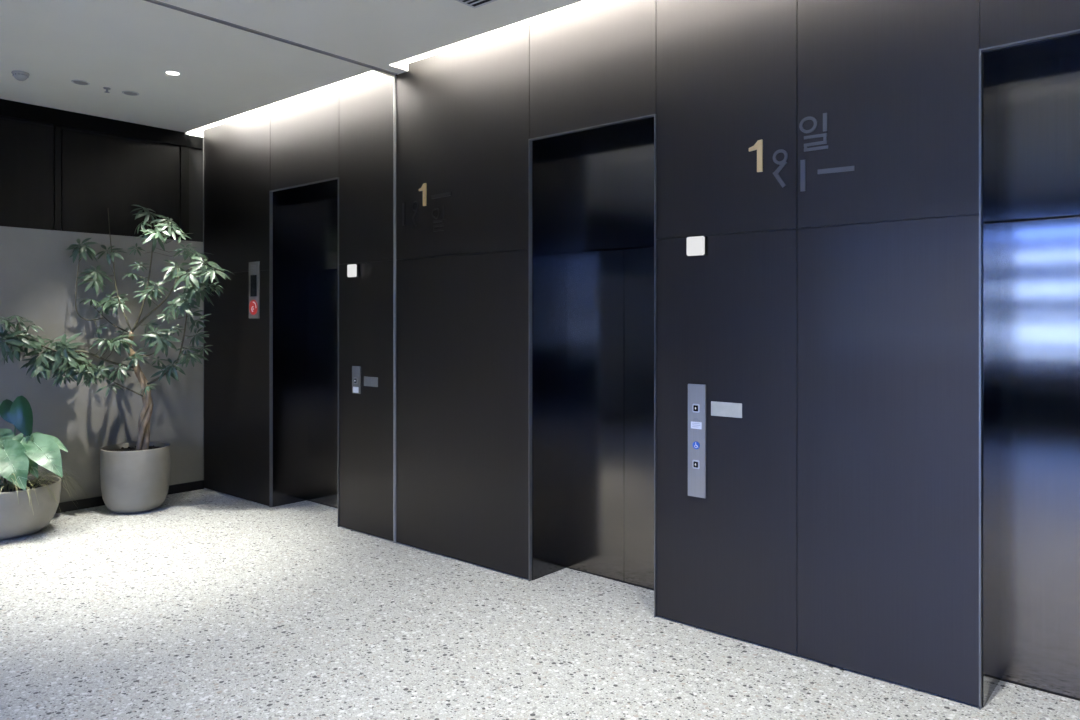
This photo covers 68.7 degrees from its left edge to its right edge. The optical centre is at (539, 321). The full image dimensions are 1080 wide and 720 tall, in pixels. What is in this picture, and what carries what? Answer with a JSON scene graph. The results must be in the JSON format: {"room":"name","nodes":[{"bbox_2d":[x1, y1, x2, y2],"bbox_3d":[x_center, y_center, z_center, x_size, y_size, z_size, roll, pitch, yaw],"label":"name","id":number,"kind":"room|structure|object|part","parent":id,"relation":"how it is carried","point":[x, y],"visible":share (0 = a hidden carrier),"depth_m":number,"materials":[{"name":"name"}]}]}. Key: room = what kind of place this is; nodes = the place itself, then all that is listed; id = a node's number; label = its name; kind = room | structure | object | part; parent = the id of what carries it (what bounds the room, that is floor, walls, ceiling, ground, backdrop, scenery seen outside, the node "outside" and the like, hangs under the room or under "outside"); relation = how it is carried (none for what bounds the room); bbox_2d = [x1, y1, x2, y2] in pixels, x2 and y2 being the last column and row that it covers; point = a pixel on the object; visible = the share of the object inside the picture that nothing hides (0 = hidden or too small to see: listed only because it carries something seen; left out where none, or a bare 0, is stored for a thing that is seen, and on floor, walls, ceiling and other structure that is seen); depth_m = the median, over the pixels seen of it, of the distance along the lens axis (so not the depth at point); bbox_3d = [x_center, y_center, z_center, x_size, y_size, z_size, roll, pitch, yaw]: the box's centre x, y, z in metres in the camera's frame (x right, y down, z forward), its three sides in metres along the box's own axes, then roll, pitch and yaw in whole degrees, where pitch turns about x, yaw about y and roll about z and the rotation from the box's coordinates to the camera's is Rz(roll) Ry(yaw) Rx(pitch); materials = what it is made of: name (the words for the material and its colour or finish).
{"room":"elevator lobby","nodes":[
{"label":"elevator lobby","id":0,"kind":"room"},
{"bbox_2d":[0,99,203,502],"bbox_3d":[-6.252,-0.250,4.456,0.156,3.800,10.120,0,0,40],"label":"wall","id":1,"kind":"structure","parent":0,"point":[62,172],"depth_m":7.01,"materials":[{"name":"black"}]},
{"bbox_3d":[-4.594,-1.225,6.334,0.018,0.886,1.230,0,0,40],"label":"panel","id":2,"kind":"part","parent":1,"relation":"part of","materials":[{"name":"black wood"}]},
{"bbox_3d":[-3.820,-1.225,7.240,0.018,0.886,1.023,0,0,40],"label":"panel","id":3,"kind":"part","parent":1,"relation":"part of","materials":[{"name":"black wood"}]},
{"bbox_2d":[56,480,203,512],"bbox_3d":[-6.394,1.607,4.168,0.012,0.085,9.498,0,0,40],"label":"baseboard","id":4,"kind":"structure","parent":1,"relation":"attached to","point":[66,506],"depth_m":7.03,"materials":[{"name":"black"}]},
{"bbox_3d":[-3.315,-0.120,7.779,0.006,3.370,0.008,0,0,40],"label":"corner trim","id":5,"kind":"part","parent":1,"relation":"part of","materials":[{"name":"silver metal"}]},
{"bbox_2d":[0,0,603,131],"bbox_3d":[-1.803,-1.982,0.315,12.400,0.316,10.000,0,0,40],"label":"ceiling","id":6,"kind":"structure","parent":0,"point":[234,59],"depth_m":5.22,"materials":[{"name":"paint"}]},
{"bbox_2d":[11,70,29,80],"bbox_3d":[-3.827,-1.802,5.817,0.114,0.057,0.114,0,0,40],"label":"smoke detector","id":7,"kind":"object","parent":6,"relation":"attached to","point":[19,75],"visible":1,"depth_m":5.79,"materials":[{"name":"grey plastic"}]},
{"bbox_2d":[71,80,89,84],"bbox_3d":[-3.517,-1.826,6.046,0.124,0.008,0.124,0,0,40],"label":"ceiling speaker","id":8,"kind":"object","parent":6,"relation":"attached to","point":[79,82],"visible":1,"depth_m":6.03,"materials":[{"name":"grey plastic"}]},
{"bbox_2d":[73,81,87,84],"bbox_3d":[-3.517,-1.824,6.046,0.098,0.004,0.098,0,0,40],"label":"grille","id":9,"kind":"object","parent":8,"relation":"attached to","point":[76,82],"depth_m":6.03,"materials":[{"name":"grey metal"}]},
{"bbox_2d":[122,91,138,95],"bbox_3d":[-3.283,-1.826,6.332,0.124,0.008,0.124,0,0,40],"label":"access cover","id":10,"kind":"object","parent":6,"relation":"attached to","point":[131,93],"visible":1,"depth_m":6.32,"materials":[{"name":"grey plastic"}]},
{"bbox_2d":[124,92,136,94],"bbox_3d":[-3.283,-1.824,6.332,0.098,0.004,0.098,0,0,40],"label":"grille","id":11,"kind":"object","parent":10,"relation":"attached to","point":[127,93],"depth_m":6.32,"materials":[{"name":"grey metal"}]},
{"bbox_2d":[164,71,180,75],"bbox_3d":[-2.708,-1.827,5.822,0.112,0.006,0.112,0,0,40],"label":"recessed light","id":12,"kind":"object","parent":6,"relation":"in","point":[173,73],"visible":1,"depth_m":5.82,"materials":[{"name":"grey plastic"}]},
{"bbox_2d":[456,0,496,8],"bbox_3d":[-0.339,-1.828,4.331,0.430,0.004,0.370,0,0,40],"label":"ceiling vent","id":13,"kind":"object","parent":6,"relation":"in","point":[474,4],"visible":1,"depth_m":4.53,"materials":[{"name":"grey plastic"}]},
{"bbox_2d":[0,488,1079,719],"bbox_3d":[-1.706,1.700,0.429,12.400,0.100,10.300,0,0,40],"label":"floor","id":14,"kind":"structure","parent":0,"point":[202,604],"depth_m":4.03,"materials":[{"name":"stone"}]},
{"bbox_2d":[0,396,84,539],"bbox_3d":[-4.009,1.114,6.069,0.943,1.072,0.943,0,0,-24],"label":"potted plant","id":15,"kind":"object","parent":14,"relation":"on","point":[28,503],"visible":1,"depth_m":6.01,"materials":[{"name":"green plant"}]},
{"bbox_2d":[0,475,61,539],"bbox_3d":[-4.136,1.456,6.121,0.731,0.388,0.731,0,0,40],"label":"pot","id":16,"kind":"object","parent":15,"relation":"attached to","point":[17,520],"depth_m":5.96,"materials":[{"name":"grey ceramic"}]},
{"bbox_2d":[0,205,231,512],"bbox_3d":[-3.568,0.305,6.801,1.878,2.689,0.810,0,0,-9],"label":"tree","id":17,"kind":"object","parent":14,"relation":"on","point":[134,476],"visible":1,"depth_m":6.76,"materials":[{"name":"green plant"}]},
{"bbox_3d":[-3.550,1.375,6.935,0.550,0.550,0.550,0,0,40],"label":"pot","id":18,"kind":"part","parent":17,"relation":"part of","materials":[{"name":"grey ceramic"}]},
{"bbox_2d":[204,0,1079,706],"bbox_3d":[1.476,-0.180,4.155,12.400,3.860,0.700,0,0,40],"label":"wall","id":19,"kind":"structure","parent":0,"point":[836,524],"depth_m":4.13,"materials":[{"name":"black"}]},
{"bbox_3d":[-2.846,0.594,7.398,1.211,2.095,0.018,0,0,40],"label":"cladding panel","id":20,"kind":"part","parent":19,"relation":"part of","materials":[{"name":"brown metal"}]},
{"bbox_3d":[-2.846,-1.170,7.398,1.211,1.428,0.018,0,0,40],"label":"cladding panel","id":21,"kind":"part","parent":19,"relation":"part of","materials":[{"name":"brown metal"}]},
{"bbox_2d":[249,261,259,317],"bbox_3d":[-2.594,-0.281,7.159,0.174,0.513,0.017,0,0,40],"label":"indicator","id":22,"kind":"object","parent":19,"relation":"attached to","point":[254,267],"visible":1,"depth_m":7.14,"materials":[{"name":"metal"}]},
{"bbox_2d":[269,177,339,526],"bbox_3d":[-1.861,0.242,6.829,1.025,2.814,0.448,0,0,40],"label":"entrance","id":23,"kind":"object","parent":19,"relation":"attached to","point":[304,264],"visible":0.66,"depth_m":7.09,"materials":[{"name":"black metal"}]},
{"bbox_3d":[-1.942,0.585,7.121,0.499,2.119,0.028,0,0,40],"label":"door panel","id":24,"kind":"part","parent":23,"relation":"part of","materials":[{"name":"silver metal"}]},
{"bbox_3d":[-1.996,-1.520,6.672,1.023,0.728,0.018,0,0,40],"label":"cladding panel","id":25,"kind":"part","parent":19,"relation":"part of","materials":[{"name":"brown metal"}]},
{"bbox_2d":[347,264,358,277],"bbox_3d":[-1.463,-0.394,6.175,0.105,0.100,0.046,0,0,40],"label":"lantern","id":26,"kind":"object","parent":19,"relation":"attached to","point":[352,269],"visible":1,"depth_m":6.15,"materials":[{"name":"white plastic"}]},
{"bbox_2d":[352,366,360,393],"bbox_3d":[-1.438,0.459,6.169,0.100,0.212,0.021,0,0,40],"label":"panel","id":27,"kind":"object","parent":19,"relation":"attached to","point":[356,370],"visible":1,"depth_m":6.16,"materials":[{"name":"metal"}]},
{"bbox_3d":[-1.341,-1.170,6.113,0.694,1.428,0.018,0,0,40],"label":"cladding panel","id":28,"kind":"part","parent":19,"relation":"part of","materials":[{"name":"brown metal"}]},
{"bbox_3d":[-1.341,0.594,6.113,0.694,2.095,0.018,0,0,40],"label":"cladding panel","id":29,"kind":"part","parent":19,"relation":"part of","materials":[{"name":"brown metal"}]},
{"bbox_2d":[364,376,377,386],"bbox_3d":[-1.298,0.465,6.061,0.172,0.073,0.005,0,0,40],"label":"name plate","id":30,"kind":"object","parent":19,"relation":"attached to","point":[368,381],"visible":1,"depth_m":6.05,"materials":[{"name":"metal"}]},
{"bbox_2d":[393,76,395,542],"bbox_3d":[-1.077,-0.087,5.879,0.009,3.473,0.030,0,0,40],"label":"trim","id":31,"kind":"structure","parent":19,"relation":"attached to","point":[394,77],"depth_m":5.87,"materials":[{"name":"grey metal"}]},
{"bbox_2d":[402,183,450,231],"bbox_3d":[-0.815,-0.811,5.645,0.519,0.353,0.010,0,0,40],"label":"number sign","id":32,"kind":"object","parent":19,"relation":"attached to","point":[423,188],"visible":1,"depth_m":5.60,"materials":[{"name":"gold metal"}]},
{"bbox_3d":[-0.563,0.594,5.449,1.316,2.095,0.018,0,0,40],"label":"cladding panel","id":33,"kind":"part","parent":19,"relation":"part of","materials":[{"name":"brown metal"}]},
{"bbox_3d":[-0.563,-1.170,5.449,1.316,1.428,0.018,0,0,40],"label":"cladding panel","id":34,"kind":"part","parent":19,"relation":"part of","materials":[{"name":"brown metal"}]},
{"bbox_2d":[528,114,657,616],"bbox_3d":[0.430,0.242,4.873,0.940,2.814,0.448,0,0,40],"label":"entrance","id":35,"kind":"object","parent":19,"relation":"attached to","point":[592,239],"visible":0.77,"depth_m":5.06,"materials":[{"name":"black metal"}]},
{"bbox_3d":[0.365,0.585,5.151,0.456,2.119,0.028,0,0,40],"label":"door panel","id":36,"kind":"part","parent":35,"relation":"part of","materials":[{"name":"silver metal"}]},
{"bbox_3d":[0.715,0.585,4.853,0.456,2.119,0.028,0,0,40],"label":"door panel","id":37,"kind":"part","parent":35,"relation":"part of","materials":[{"name":"silver metal"}]},
{"bbox_3d":[0.295,-1.520,4.715,0.938,0.728,0.018,0,0,40],"label":"cladding panel","id":38,"kind":"part","parent":19,"relation":"part of","materials":[{"name":"brown metal"}]},
{"bbox_2d":[688,384,705,497],"bbox_3d":[0.837,0.639,4.227,0.106,0.603,0.021,0,0,40],"label":"panel","id":39,"kind":"object","parent":19,"relation":"attached to","point":[696,392],"visible":1,"depth_m":4.22,"materials":[{"name":"metal"}]},
{"bbox_2d":[687,236,706,256],"bbox_3d":[0.833,-0.400,4.214,0.107,0.102,0.046,0,0,40],"label":"lantern","id":40,"kind":"object","parent":19,"relation":"attached to","point":[697,245],"visible":1,"depth_m":4.19,"materials":[{"name":"white plastic"}]},
{"bbox_2d":[711,401,741,417],"bbox_3d":[0.973,0.462,4.122,0.177,0.075,0.005,0,0,40],"label":"name plate","id":41,"kind":"object","parent":19,"relation":"attached to","point":[725,409],"visible":1,"depth_m":4.12,"materials":[{"name":"silver metal"}]},
{"bbox_3d":[0.960,0.594,4.147,0.807,2.095,0.018,0,0,40],"label":"cladding panel","id":42,"kind":"part","parent":19,"relation":"part of","materials":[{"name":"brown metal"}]},
{"bbox_3d":[0.960,-1.170,4.147,0.807,1.428,0.018,0,0,40],"label":"cladding panel","id":43,"kind":"part","parent":19,"relation":"part of","materials":[{"name":"brown metal"}]},
{"bbox_2d":[749,113,854,190],"bbox_3d":[1.269,-0.816,3.865,0.527,0.363,0.010,0,0,40],"label":"number sign","id":44,"kind":"object","parent":19,"relation":"attached to","point":[758,146],"visible":1,"depth_m":3.85,"materials":[{"name":"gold metal"}]},
{"bbox_3d":[1.571,0.594,3.626,0.796,2.095,0.018,0,0,40],"label":"cladding panel","id":45,"kind":"part","parent":19,"relation":"part of","materials":[{"name":"brown metal"}]},
{"bbox_3d":[1.571,-1.170,3.626,0.796,1.428,0.018,0,0,40],"label":"cladding panel","id":46,"kind":"part","parent":19,"relation":"part of","materials":[{"name":"brown metal"}]},
{"bbox_2d":[979,29,1079,709],"bbox_3d":[2.384,0.242,3.204,0.985,2.814,0.448,0,0,40],"label":"entrance","id":47,"kind":"object","parent":19,"relation":"attached to","point":[1029,90],"visible":1,"depth_m":3.50,"materials":[{"name":"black metal"}]},
{"bbox_3d":[2.311,0.585,3.490,0.479,2.119,0.028,0,0,40],"label":"door panel","id":48,"kind":"part","parent":47,"relation":"part of","materials":[{"name":"silver metal"}]},
{"bbox_3d":[2.249,-1.520,3.047,0.983,0.728,0.018,0,0,40],"label":"cladding panel","id":49,"kind":"part","parent":19,"relation":"part of","materials":[{"name":"brown metal"}]}
]}

